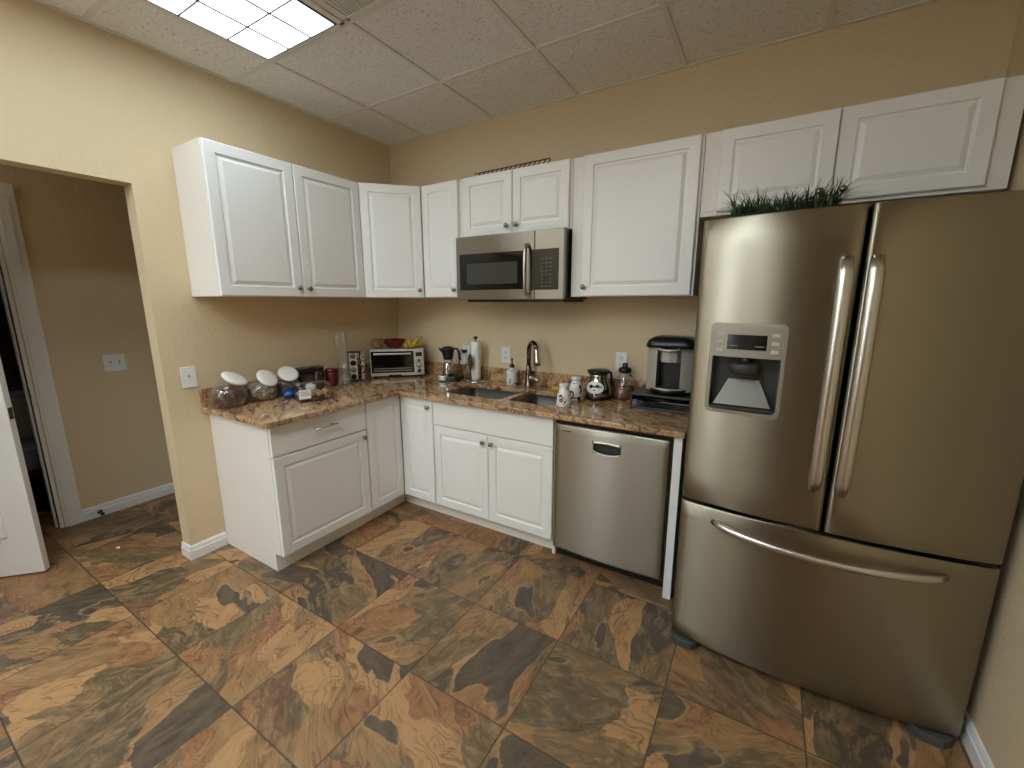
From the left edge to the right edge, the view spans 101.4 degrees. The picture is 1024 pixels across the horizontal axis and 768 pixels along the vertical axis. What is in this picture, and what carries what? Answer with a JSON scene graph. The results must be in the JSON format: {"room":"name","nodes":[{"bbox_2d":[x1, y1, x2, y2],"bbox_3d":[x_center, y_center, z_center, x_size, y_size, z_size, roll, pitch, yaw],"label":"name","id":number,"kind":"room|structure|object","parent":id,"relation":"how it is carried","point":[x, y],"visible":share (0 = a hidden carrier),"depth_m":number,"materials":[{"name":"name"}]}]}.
{"room":"office kitchen","nodes":[
{"label":"office kitchen","id":0,"kind":"room"},
{"bbox_2d":[0,291,21,387],"bbox_3d":[-3.921,-0.381,2.677,1.680,2.620,1.800,7,13,30],"label":"wall","id":1,"kind":"structure","parent":0,"point":[7,354],"depth_m":3.56,"materials":[{"name":"brown paint"}]},
{"bbox_2d":[0,164,172,527],"bbox_3d":[-3.287,-0.253,2.017,0.100,2.620,5.300,7,13,30],"label":"wall","id":2,"kind":"structure","parent":0,"point":[77,234],"depth_m":2.78,"materials":[{"name":"beige paint"}]},
{"bbox_2d":[0,358,49,576],"bbox_3d":[-2.938,0.057,2.006,0.807,2.000,0.208,-3,11,-15],"label":"door","id":3,"kind":"structure","parent":2,"relation":"in","point":[22,546],"depth_m":2.20,"materials":[{"name":"white paint"}]},
{"bbox_2d":[0,182,83,527],"bbox_3d":[-3.185,-0.034,2.213,0.118,2.115,1.023,7,13,30],"label":"trim","id":4,"kind":"structure","parent":2,"relation":"attached to","point":[11,234],"depth_m":2.56,"materials":[{"name":"white paint"}]},
{"bbox_2d":[102,353,126,371],"bbox_3d":[-2.722,-0.147,2.878,0.016,0.116,0.118,7,13,30],"label":"light switch","id":5,"kind":"object","parent":2,"relation":"attached to","point":[112,362],"visible":1,"depth_m":2.88,"materials":[{"name":"white plastic"}]},
{"bbox_2d":[82,482,174,521],"bbox_3d":[-2.479,0.755,3.469,0.013,0.082,1.557,7,13,30],"label":"baseboard","id":6,"kind":"structure","parent":2,"relation":"attached to","point":[115,505],"depth_m":3.01,"materials":[{"name":"white paint"}]},
{"bbox_2d":[0,0,398,545],"bbox_3d":[-2.326,-0.158,1.447,0.098,2.652,5.300,7,13,30],"label":"wall","id":7,"kind":"structure","parent":0,"point":[79,99],"depth_m":2.21,"materials":[{"name":"beige paint"}]},
{"bbox_2d":[180,366,197,388],"bbox_3d":[-1.769,-0.036,2.300,0.016,0.116,0.072,7,13,30],"label":"light switch","id":8,"kind":"object","parent":7,"relation":"attached to","point":[188,374],"visible":1,"depth_m":2.30,"materials":[{"name":"white plastic"}]},
{"bbox_2d":[181,531,227,560],"bbox_3d":[-1.827,0.946,2.494,0.111,0.082,0.194,7,13,30],"label":"baseboard","id":9,"kind":"structure","parent":7,"relation":"attached to","point":[192,552],"depth_m":2.44,"materials":[{"name":"white paint"}]},
{"bbox_2d":[171,137,364,297],"bbox_3d":[-1.360,-0.896,2.506,0.338,0.740,0.908,7,13,30],"label":"upper cabinet","id":10,"kind":"object","parent":7,"relation":"attached to","point":[254,224],"visible":1,"depth_m":2.27,"materials":[{"name":"white laminate"}]},
{"bbox_2d":[32,0,938,145],"bbox_3d":[-0.851,-1.309,0.259,3.605,0.060,5.400,7,13,30],"label":"ceiling","id":11,"kind":"structure","parent":0,"point":[396,72],"depth_m":2.04,"materials":[{"name":"tile"}]},
{"bbox_2d":[142,0,344,61],"bbox_3d":[-1.288,-1.517,1.489,0.580,0.010,1.184,7,13,30],"label":"recessed light","id":12,"kind":"object","parent":11,"relation":"in","point":[269,30],"visible":1,"depth_m":1.83,"materials":[{"name":"white plastic"}]},
{"bbox_2d":[317,0,388,20],"bbox_3d":[-0.615,-1.508,1.437,0.580,0.009,0.580,7,13,30],"label":"ceiling vent","id":13,"kind":"object","parent":11,"relation":"in","point":[348,10],"visible":1,"depth_m":1.74,"materials":[{"name":"white metal"}]},
{"bbox_2d":[325,0,376,15],"bbox_3d":[-0.615,-1.509,1.437,0.544,0.007,0.544,7,13,30],"label":"grille","id":14,"kind":"object","parent":13,"relation":"attached to","point":[340,7],"depth_m":1.74,"materials":[{"name":"white metal"}]},
{"bbox_2d":[0,493,973,767],"bbox_3d":[-2.049,1.210,1.486,6.405,0.050,5.400,7,13,30],"label":"floor","id":15,"kind":"structure","parent":0,"point":[418,636],"depth_m":1.69,"materials":[{"name":"tile"}]},
{"bbox_2d":[8,386,40,470],"bbox_3d":[-3.787,0.466,3.148,0.740,0.775,0.440,7,13,30],"label":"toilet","id":16,"kind":"object","parent":15,"relation":"on","point":[17,397],"visible":0.22,"depth_m":3.26,"materials":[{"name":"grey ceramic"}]},
{"bbox_2d":[27,468,50,511],"bbox_3d":[-3.352,0.756,2.992,0.220,0.265,0.176,7,13,30],"label":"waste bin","id":17,"kind":"object","parent":15,"relation":"on","point":[36,478],"visible":0.35,"depth_m":2.93,"materials":[{"name":"black"}]},
{"bbox_2d":[209,404,371,570],"bbox_3d":[-1.308,0.545,2.571,0.642,0.838,0.596,7,13,30],"label":"base cabinet","id":18,"kind":"object","parent":15,"relation":"on","point":[288,491],"visible":0.96,"depth_m":2.35,"materials":[{"name":"white laminate"}]},
{"bbox_2d":[365,396,443,521],"bbox_3d":[-0.816,0.434,3.136,0.894,0.838,0.894,7,13,30],"label":"base cabinet","id":19,"kind":"object","parent":15,"relation":"on","point":[399,429],"visible":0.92,"depth_m":2.82,"materials":[{"name":"white laminate"}]},
{"bbox_2d":[199,361,688,438],"bbox_3d":[-0.324,0.086,2.388,2.426,0.129,1.530,7,13,30],"label":"countertop","id":20,"kind":"structure","parent":19,"relation":"on","point":[276,411],"depth_m":2.48,"materials":[{"name":"stone"}]},
{"bbox_2d":[221,371,247,408],"bbox_3d":[-1.592,0.027,2.363,0.185,0.198,0.189,-1,11,-5],"label":"jar","id":21,"kind":"object","parent":20,"relation":"on","point":[233,378],"visible":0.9,"depth_m":2.33,"materials":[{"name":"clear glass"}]},
{"bbox_2d":[211,385,245,406],"bbox_3d":[-1.598,0.066,2.370,0.159,0.108,0.176,-1,11,-5],"label":"contents","id":22,"kind":"object","parent":21,"relation":"in","point":[233,395],"visible":0.98,"depth_m":2.31,"materials":[{"name":"brown food"}]},
{"bbox_2d":[256,370,277,401],"bbox_3d":[-1.500,0.004,2.523,0.168,0.181,0.171,3,12,16],"label":"jar","id":23,"kind":"object","parent":20,"relation":"on","point":[267,378],"visible":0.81,"depth_m":2.49,"materials":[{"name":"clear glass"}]},
{"bbox_2d":[248,383,276,399],"bbox_3d":[-1.507,0.040,2.531,0.143,0.097,0.159,3,12,16],"label":"contents","id":24,"kind":"object","parent":23,"relation":"in","point":[256,391],"visible":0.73,"depth_m":2.47,"materials":[{"name":"beige food"}]},
{"bbox_2d":[276,366,298,380],"bbox_3d":[-1.440,-0.025,2.679,0.167,0.179,0.169,9,14,40],"label":"jar","id":25,"kind":"object","parent":20,"relation":"on","point":[287,373],"visible":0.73,"depth_m":2.63,"materials":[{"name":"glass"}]},
{"bbox_2d":[276,378,299,393],"bbox_3d":[-1.445,0.009,2.690,0.142,0.096,0.157,9,14,40],"label":"contents","id":26,"kind":"object","parent":25,"relation":"in","point":[282,385],"visible":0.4,"depth_m":2.63,"materials":[{"name":"food"}]},
{"bbox_2d":[282,389,296,397],"bbox_3d":[-1.356,0.059,2.563,0.090,0.058,0.076,-7,13,-31],"label":"packet","id":27,"kind":"object","parent":20,"relation":"on","point":[287,393],"visible":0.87,"depth_m":2.54,"materials":[{"name":"blue plastic"}]},
{"bbox_2d":[295,367,314,387],"bbox_3d":[-1.392,-0.035,2.808,0.100,0.148,0.104,7,13,30],"label":"lidded jar","id":28,"kind":"object","parent":20,"relation":"on","point":[306,374],"visible":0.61,"depth_m":2.77,"materials":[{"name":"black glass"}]},
{"bbox_2d":[305,382,316,390],"bbox_3d":[-1.304,0.023,2.718,0.068,0.069,0.061,-1,11,-3],"label":"paper packet","id":29,"kind":"object","parent":20,"relation":"on","point":[310,386],"visible":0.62,"depth_m":2.70,"materials":[{"name":"white paper"}]},
{"bbox_2d":[309,365,324,388],"bbox_3d":[-1.337,-0.049,2.878,0.096,0.149,0.096,7,13,30],"label":"canister","id":30,"kind":"object","parent":20,"relation":"on","point":[319,378],"visible":0.73,"depth_m":2.85,"materials":[{"name":"brown metal"}]},
{"bbox_2d":[299,389,334,399],"bbox_3d":[-1.197,0.040,2.535,0.208,0.105,0.151,-9,14,-38],"label":"clamshell","id":31,"kind":"object","parent":20,"relation":"on","point":[303,394],"visible":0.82,"depth_m":2.44,"materials":[{"name":"white paper"}]},
{"bbox_2d":[309,392,315,399],"bbox_3d":[-1.197,0.070,2.502,0.054,0.051,0.044,-3,11,-15],"label":"pastry","id":32,"kind":"object","parent":31,"relation":"in","point":[313,395],"visible":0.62,"depth_m":2.49,"materials":[{"name":"brown food"}]},
{"bbox_2d":[315,391,324,398],"bbox_3d":[-1.160,0.065,2.532,0.054,0.051,0.044,-1,11,-6],"label":"pastry","id":33,"kind":"object","parent":31,"relation":"in","point":[319,394],"visible":0.97,"depth_m":2.52,"materials":[{"name":"brown food"}]},
{"bbox_2d":[324,389,332,397],"bbox_3d":[-1.122,0.059,2.562,0.044,0.051,0.054,5,12,26],"label":"pastry","id":34,"kind":"object","parent":31,"relation":"in","point":[328,393],"visible":0.98,"depth_m":2.54,"materials":[{"name":"brown food"}]},
{"bbox_2d":[325,368,338,386],"bbox_3d":[-1.266,-0.050,2.950,0.088,0.124,0.088,7,13,30],"label":"canister","id":35,"kind":"object","parent":20,"relation":"on","point":[331,374],"visible":1,"depth_m":2.92,"materials":[{"name":"red ceramic"}]},
{"bbox_2d":[346,351,364,380],"bbox_3d":[-1.165,-0.135,3.142,0.128,0.217,0.085,-4,12,-17],"label":"rack","id":36,"kind":"object","parent":20,"relation":"on","point":[352,358],"visible":1,"depth_m":3.11,"materials":[{"name":"black plastic"}]},
{"bbox_2d":[369,346,424,377],"bbox_3d":[-0.912,-0.181,3.363,0.406,0.222,0.304,-2,11,-12],"label":"toaster oven","id":37,"kind":"object","parent":20,"relation":"on","point":[385,361],"visible":1,"depth_m":3.24,"materials":[{"name":"silver metal"}]},
{"bbox_2d":[371,339,380,348],"bbox_3d":[-1.050,-0.312,3.236,0.078,0.078,0.017,-7,13,-32],"label":"ring","id":38,"kind":"object","parent":37,"relation":"on","point":[373,340],"visible":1,"depth_m":3.23,"materials":[{"name":"brown"}]},
{"bbox_2d":[378,338,384,347],"bbox_3d":[-1.026,-0.323,3.291,0.078,0.078,0.017,9,14,38],"label":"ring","id":39,"kind":"object","parent":37,"relation":"on","point":[380,339],"visible":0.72,"depth_m":3.27,"materials":[{"name":"brown"}]},
{"bbox_2d":[383,338,405,347],"bbox_3d":[-0.933,-0.323,3.333,0.186,0.066,0.186,-2,11,-12],"label":"fruit bowl","id":40,"kind":"object","parent":37,"relation":"on","point":[391,342],"visible":0.99,"depth_m":3.28,"materials":[{"name":"red ceramic"}]},
{"bbox_2d":[403,338,410,347],"bbox_3d":[-0.815,-0.322,3.269,0.033,0.088,0.117,2,11,11],"label":"banana","id":41,"kind":"object","parent":37,"relation":"on","point":[409,339],"visible":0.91,"depth_m":3.25,"materials":[{"name":"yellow food"}]},
{"bbox_2d":[408,336,417,347],"bbox_3d":[-0.774,-0.326,3.282,0.033,0.090,0.121,5,12,25],"label":"banana","id":42,"kind":"object","parent":37,"relation":"on","point":[414,343],"visible":1,"depth_m":3.28,"materials":[{"name":"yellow food"}]},
{"bbox_2d":[411,336,421,346],"bbox_3d":[-0.757,-0.335,3.336,0.033,0.087,0.114,8,14,37],"label":"banana","id":43,"kind":"object","parent":37,"relation":"on","point":[420,338],"visible":0.85,"depth_m":3.34,"materials":[{"name":"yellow food"}]},
{"bbox_2d":[438,346,463,381],"bbox_3d":[-0.463,-0.155,3.141,0.185,0.256,0.155,2,11,11],"label":"coffee maker","id":44,"kind":"object","parent":20,"relation":"on","point":[448,375],"visible":1,"depth_m":3.12,"materials":[{"name":"black plastic"}]},
{"bbox_2d":[465,336,487,382],"bbox_3d":[-0.266,-0.185,3.087,0.172,0.334,0.172,7,13,30],"label":"towel holder","id":45,"kind":"object","parent":20,"relation":"on","point":[482,380],"visible":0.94,"depth_m":3.05,"materials":[{"name":"silver metal"}]},
{"bbox_2d":[471,341,480,379],"bbox_3d":[-0.266,-0.172,3.089,0.069,0.278,0.069,7,13,30],"label":"paper towel roll","id":46,"kind":"object","parent":45,"relation":"on","point":[475,346],"visible":0.95,"depth_m":3.06,"materials":[{"name":"white paper"}]},
{"bbox_2d":[454,388,556,404],"bbox_3d":[-0.029,0.185,2.732,0.796,0.194,0.379,7,13,30],"label":"sink","id":47,"kind":"object","parent":20,"relation":"in","point":[478,392],"visible":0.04,"depth_m":2.91,"materials":[{"name":"grey metal"}]},
{"bbox_2d":[506,358,517,385],"bbox_3d":[0.000,-0.088,2.973,0.084,0.188,0.084,7,13,30],"label":"soap dispenser","id":48,"kind":"object","parent":20,"relation":"on","point":[511,374],"visible":1,"depth_m":2.95,"materials":[{"name":"ceramic"}]},
{"bbox_2d":[506,368,517,385],"bbox_3d":[0.000,-0.057,2.979,0.084,0.124,0.084,7,13,30],"label":"bottle","id":49,"kind":"object","parent":48,"relation":"attached to","point":[511,374],"depth_m":2.95,"materials":[{"name":"ceramic"}]},
{"bbox_2d":[524,340,540,386],"bbox_3d":[0.145,-0.134,2.849,0.064,0.326,0.190,-5,12,-25],"label":"faucet","id":50,"kind":"object","parent":20,"relation":"on","point":[537,362],"visible":1,"depth_m":2.88,"materials":[{"name":"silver metal"}]},
{"bbox_2d":[552,386,559,390],"bbox_3d":[0.312,0.029,2.802,0.084,0.022,0.052,4,12,22],"label":"sponge","id":51,"kind":"object","parent":20,"relation":"on","point":[557,388],"visible":0.5,"depth_m":2.79,"materials":[{"name":"yellow"}]},
{"bbox_2d":[556,383,573,407],"bbox_3d":[0.294,0.059,2.367,0.088,0.132,0.088,-6,12,-27],"label":"shaker","id":52,"kind":"object","parent":20,"relation":"on","point":[564,398],"visible":1,"depth_m":2.34,"materials":[{"name":"white ceramic"}]},
{"bbox_2d":[569,376,582,400],"bbox_3d":[0.387,0.022,2.532,0.093,0.140,0.093,4,12,20],"label":"shaker","id":53,"kind":"object","parent":20,"relation":"on","point":[576,386],"visible":0.88,"depth_m":2.50,"materials":[{"name":"white ceramic"}]},
{"bbox_2d":[584,368,612,400],"bbox_3d":[0.526,-0.002,2.557,0.166,0.178,0.171,4,12,22],"label":"coffee carafe","id":54,"kind":"object","parent":20,"relation":"on","point":[598,386],"visible":1,"depth_m":2.50,"materials":[{"name":"silver metal"}]},
{"bbox_2d":[618,363,635,389],"bbox_3d":[0.686,-0.021,2.554,0.151,0.217,0.148,7,13,30],"label":"glass carafe","id":55,"kind":"object","parent":20,"relation":"on","point":[625,369],"visible":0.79,"depth_m":2.52,"materials":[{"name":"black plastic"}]},
{"bbox_2d":[613,383,633,398],"bbox_3d":[0.685,0.042,2.567,0.124,0.077,0.124,7,13,30],"label":"contents","id":56,"kind":"object","parent":55,"relation":"in","point":[621,391],"visible":0.88,"depth_m":2.52,"materials":[{"name":"brown food"}]},
{"bbox_2d":[630,384,689,414],"bbox_3d":[0.874,0.082,2.366,0.335,0.085,0.296,7,13,30],"label":"stand","id":57,"kind":"object","parent":20,"relation":"on","point":[640,398],"visible":0.57,"depth_m":2.27,"materials":[{"name":"black plastic"}]},
{"bbox_2d":[646,334,694,395],"bbox_3d":[0.886,-0.114,2.330,0.256,0.314,0.246,7,13,30],"label":"coffee brewer","id":58,"kind":"object","parent":57,"relation":"on","point":[670,357],"visible":0.87,"depth_m":2.26,"materials":[{"name":"silver plastic"}]},
{"bbox_2d":[650,384,687,394],"bbox_3d":[0.868,0.029,2.327,0.207,0.034,0.176,7,13,30],"label":"drip tray","id":59,"kind":"object","parent":58,"relation":"on","point":[665,389],"depth_m":2.26,"materials":[{"name":"black plastic"}]},
{"bbox_2d":[433,390,557,553],"bbox_3d":[0.006,0.500,2.798,0.866,0.838,0.635,7,13,30],"label":"base cabinet","id":60,"kind":"object","parent":15,"relation":"on","point":[495,469],"visible":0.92,"depth_m":2.53,"materials":[{"name":"white laminate"}]},
{"bbox_2d":[553,419,673,586],"bbox_3d":[0.640,0.576,2.418,0.604,0.833,0.630,7,13,30],"label":"dishwasher","id":61,"kind":"object","parent":15,"relation":"on","point":[612,486],"visible":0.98,"depth_m":2.14,"materials":[{"name":"grey metal"}]},
{"bbox_2d":[662,436,686,599],"bbox_3d":[0.922,0.604,2.261,0.037,0.838,0.616,7,13,30],"label":"end panel","id":62,"kind":"object","parent":15,"relation":"on","point":[679,450],"visible":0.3,"depth_m":2.01,"materials":[{"name":"white wood"}]},
{"bbox_2d":[671,190,1023,749],"bbox_3d":[1.269,0.246,1.752,0.909,1.735,0.952,7,13,30],"label":"fridge","id":63,"kind":"object","parent":15,"relation":"on","point":[853,477],"visible":1,"depth_m":1.36,"materials":[{"name":"grey metal"}]},
{"bbox_2d":[705,177,881,217],"bbox_3d":[1.006,-0.677,1.569,0.576,0.168,0.269,7,13,30],"label":"grass planter","id":64,"kind":"object","parent":63,"relation":"on","point":[834,199],"visible":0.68,"depth_m":1.55,"materials":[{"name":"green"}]},
{"bbox_2d":[389,0,1020,380],"bbox_3d":[0.558,-0.410,2.723,3.505,2.652,0.100,7,13,30],"label":"wall","id":65,"kind":"structure","parent":0,"point":[940,44],"depth_m":2.38,"materials":[{"name":"beige paint"}]},
{"bbox_2d":[358,182,424,297],"bbox_3d":[-0.864,-1.006,3.066,0.602,0.740,0.588,7,13,30],"label":"upper cabinet","id":66,"kind":"object","parent":65,"relation":"attached to","point":[391,225],"visible":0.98,"depth_m":2.85,"materials":[{"name":"white laminate"}]},
{"bbox_2d":[199,361,645,406],"bbox_3d":[-0.323,0.072,2.387,2.426,0.100,1.526,7,13,30],"label":"backsplash","id":67,"kind":"structure","parent":65,"relation":"attached to","point":[548,379],"depth_m":3.00,"materials":[{"name":"stone"}]},
{"bbox_2d":[421,180,460,297],"bbox_3d":[-0.416,-0.983,2.944,0.327,0.740,0.338,7,13,30],"label":"upper cabinet","id":68,"kind":"object","parent":65,"relation":"attached to","point":[441,216],"visible":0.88,"depth_m":2.82,"materials":[{"name":"white laminate"}]},
{"bbox_2d":[462,345,469,355],"bbox_3d":[-0.354,-0.241,3.248,0.072,0.116,0.008,7,13,30],"label":"wall outlet","id":69,"kind":"object","parent":65,"relation":"attached to","point":[466,347],"visible":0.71,"depth_m":3.24,"materials":[{"name":"white plastic"}]},
{"bbox_2d":[459,349,467,373],"bbox_3d":[-0.377,-0.168,3.238,0.067,0.212,0.057,7,13,30],"label":"plug adapter","id":70,"kind":"object","parent":69,"relation":"attached to","point":[464,358],"visible":0.84,"depth_m":3.22,"materials":[{"name":"white plastic"}]},
{"bbox_2d":[502,347,509,362],"bbox_3d":[-0.045,-0.212,3.065,0.072,0.116,0.008,7,13,30],"label":"wall outlet","id":71,"kind":"object","parent":65,"relation":"attached to","point":[505,350],"visible":1,"depth_m":3.06,"materials":[{"name":"white plastic"}]},
{"bbox_2d":[460,159,573,236],"bbox_3d":[0.063,-1.112,2.625,0.785,0.364,0.338,7,13,30],"label":"upper cabinet","id":72,"kind":"object","parent":65,"relation":"attached to","point":[539,196],"visible":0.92,"depth_m":2.48,"materials":[{"name":"white laminate"}]},
{"bbox_2d":[474,158,550,175],"bbox_3d":[0.017,-1.323,2.619,0.552,0.054,0.110,7,13,30],"label":"rack","id":73,"kind":"object","parent":72,"relation":"on","point":[493,170],"visible":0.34,"depth_m":2.56,"materials":[{"name":"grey metal"}]},
{"bbox_2d":[456,227,586,301],"bbox_3d":[0.046,-0.725,2.662,0.756,0.402,0.420,7,13,30],"label":"microwave","id":74,"kind":"object","parent":72,"relation":"attached to","point":[534,265],"visible":0.98,"depth_m":2.50,"materials":[{"name":"silver metal"}]},
{"bbox_2d":[615,352,627,370],"bbox_3d":[0.686,-0.140,2.631,0.072,0.116,0.008,7,13,30],"label":"wall outlet","id":75,"kind":"object","parent":65,"relation":"attached to","point":[621,358],"visible":0.82,"depth_m":2.63,"materials":[{"name":"white plastic"}]},
{"bbox_2d":[571,134,705,296],"bbox_3d":[0.684,-0.856,2.295,0.660,0.740,0.338,7,13,30],"label":"upper cabinet","id":76,"kind":"object","parent":65,"relation":"attached to","point":[638,227],"visible":0.97,"depth_m":2.16,"materials":[{"name":"white laminate"}]},
{"bbox_2d":[700,75,1023,222],"bbox_3d":[1.406,-0.956,1.833,1.020,0.369,0.338,7,13,30],"label":"upper cabinet","id":77,"kind":"object","parent":65,"relation":"attached to","point":[961,139],"visible":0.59,"depth_m":1.65,"materials":[{"name":"white laminate"}]},
{"bbox_2d":[966,0,1023,767],"bbox_3d":[0.652,0.194,-0.367,0.100,2.652,5.200,7,13,30],"label":"wall","id":78,"kind":"structure","parent":0,"point":[995,706],"depth_m":1.28,"materials":[{"name":"beige paint"}]},
{"bbox_2d":[960,710,993,767],"bbox_3d":[0.973,1.332,0.509,0.013,0.082,3.730,7,13,30],"label":"baseboard","id":79,"kind":"structure","parent":78,"relation":"attached to","point":[978,755],"depth_m":1.35,"materials":[{"name":"white paint"}]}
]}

